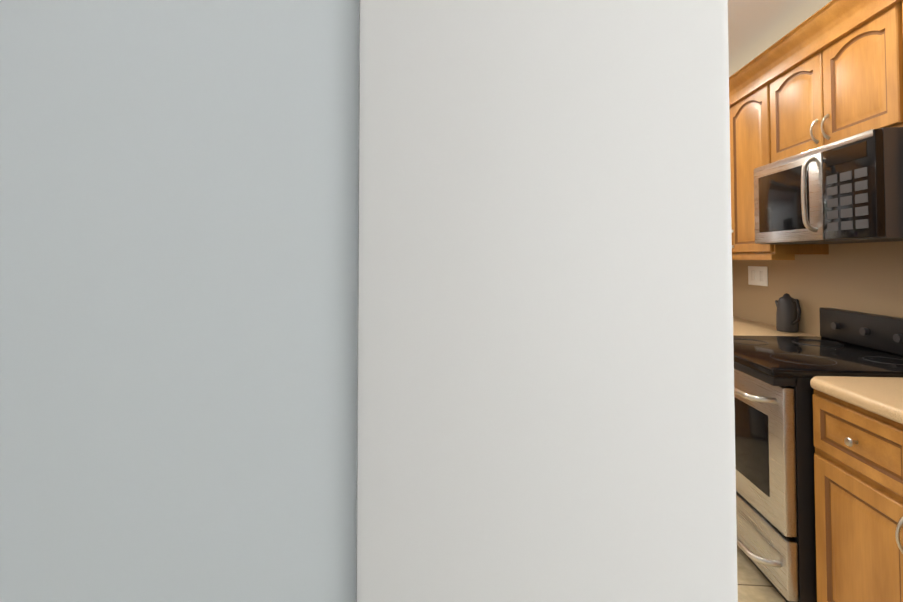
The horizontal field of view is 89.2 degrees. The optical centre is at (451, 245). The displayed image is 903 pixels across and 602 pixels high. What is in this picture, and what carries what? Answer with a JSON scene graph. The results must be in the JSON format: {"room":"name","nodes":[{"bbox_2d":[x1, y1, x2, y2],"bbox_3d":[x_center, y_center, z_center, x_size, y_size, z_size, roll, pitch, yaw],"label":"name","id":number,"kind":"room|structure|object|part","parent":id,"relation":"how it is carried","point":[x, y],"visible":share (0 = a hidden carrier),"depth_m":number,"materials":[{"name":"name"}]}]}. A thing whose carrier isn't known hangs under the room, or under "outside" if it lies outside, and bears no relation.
{"room":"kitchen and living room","nodes":[
{"label":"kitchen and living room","id":0,"kind":"room"},
{"bbox_2d":[0,0,358,601],"bbox_3d":[-0.106,0.075,0.236,3.960,2.550,0.120,0,-2,4],"label":"wall","id":1,"kind":"structure","parent":0,"point":[178,281],"depth_m":0.18,"materials":[{"name":"white paint"}]},
{"bbox_2d":[356,0,737,601],"bbox_3d":[0.602,0.269,0.176,1.260,2.160,0.160,0,-2,4],"label":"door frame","id":2,"kind":"structure","parent":1,"relation":"attached to","point":[545,383],"depth_m":0.15,"materials":[{"name":"white painted wood"}]},
{"bbox_2d":[737,546,785,601],"bbox_3d":[-0.017,1.407,1.161,4.230,0.060,6.150,0,-2,4],"label":"floor","id":3,"kind":"structure","parent":0,"point":[754,585],"depth_m":1.88,"materials":[{"name":"beige tile"}]},
{"bbox_2d":[733,308,902,601],"bbox_3d":[1.589,0.862,2.081,0.826,1.080,0.792,0,-2,4],"label":"range","id":4,"kind":"object","parent":3,"relation":"on","point":[774,464],"visible":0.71,"depth_m":1.82,"materials":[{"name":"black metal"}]},
{"bbox_2d":[813,392,902,601],"bbox_3d":[1.625,0.943,1.241,0.663,0.870,0.853,0,-2,4],"label":"base cabinet","id":5,"kind":"object","parent":3,"relation":"on","point":[858,456],"depth_m":1.48,"materials":[{"name":"brown wood"}]},
{"bbox_2d":[810,376,902,427],"bbox_3d":[1.615,0.489,1.255,0.683,0.040,0.853,0,-2,4],"label":"countertop","id":6,"kind":"structure","parent":5,"relation":"on","point":[878,396],"depth_m":1.51,"materials":[{"name":"beige laminate"}]},
{"bbox_2d":[733,316,820,336],"bbox_3d":[0.724,0.545,3.310,2.774,0.040,1.496,0,-2,4],"label":"countertop","id":7,"kind":"structure","parent":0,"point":[741,327],"depth_m":2.79,"materials":[{"name":"beige laminate"}]},
{"bbox_2d":[775,293,800,332],"bbox_3d":[1.996,0.396,2.718,0.108,0.225,0.225,0,-2,4],"label":"kettle","id":8,"kind":"object","parent":7,"relation":"on","point":[788,314],"visible":1,"depth_m":2.69,"materials":[{"name":"grey metal"}]},
{"bbox_2d":[728,0,831,76],"bbox_3d":[-0.796,-1.138,3.950,9.400,0.080,11.450,0,-2,4],"label":"ceiling","id":9,"kind":"structure","parent":0,"point":[756,28],"depth_m":2.34,"materials":[{"name":"white paint"}]},
{"bbox_2d":[729,72,836,255],"bbox_3d":[1.929,-0.436,2.920,0.308,0.990,0.853,0,-2,4],"label":"upper cabinet","id":10,"kind":"object","parent":0,"relation":"attached to","point":[748,106],"depth_m":2.70,"materials":[{"name":"brown wood"}]},
{"bbox_2d":[732,241,902,336],"bbox_3d":[0.660,-0.122,2.500,2.774,1.250,3.156,0,-2,4],"label":"backsplash","id":11,"kind":"structure","parent":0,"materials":[{"name":"beige paint"}]},
{"bbox_2d":[748,266,767,285],"bbox_3d":[2.081,0.204,3.105,0.007,0.129,0.222,0,-2,4],"label":"switch plate","id":12,"kind":"object","parent":11,"relation":"attached to","point":[757,275],"visible":1,"depth_m":3.10,"materials":[{"name":"white plastic"}]},
{"bbox_2d":[765,0,900,163],"bbox_3d":[1.865,-0.696,2.102,0.308,0.515,0.800,0,-2,4],"label":"upper cabinet","id":13,"kind":"object","parent":0,"relation":"attached to","point":[830,72],"depth_m":2.01,"materials":[{"name":"brown wood"}]},
{"bbox_2d":[754,127,902,243],"bbox_3d":[1.782,-0.226,2.096,0.440,0.415,0.788,0,-2,4],"label":"microwave","id":14,"kind":"object","parent":13,"relation":"attached to","point":[847,190],"visible":1,"depth_m":1.92,"materials":[{"name":"grey metal"}]},
{"bbox_2d":[897,0,902,255],"bbox_3d":[1.802,-0.481,1.270,0.308,0.990,0.858,0,-2,4],"label":"upper cabinet","id":15,"kind":"object","parent":0,"relation":"attached to","point":[899,2],"depth_m":1.73,"materials":[{"name":"brown wood"}]},
{"bbox_3d":[-0.119,-0.971,2.102,3.648,0.135,3.480,0,-2,4],"label":"crown moulding","id":16,"kind":"part","parent":15,"relation":"part of","materials":[{"name":"brown wood"}]}
]}

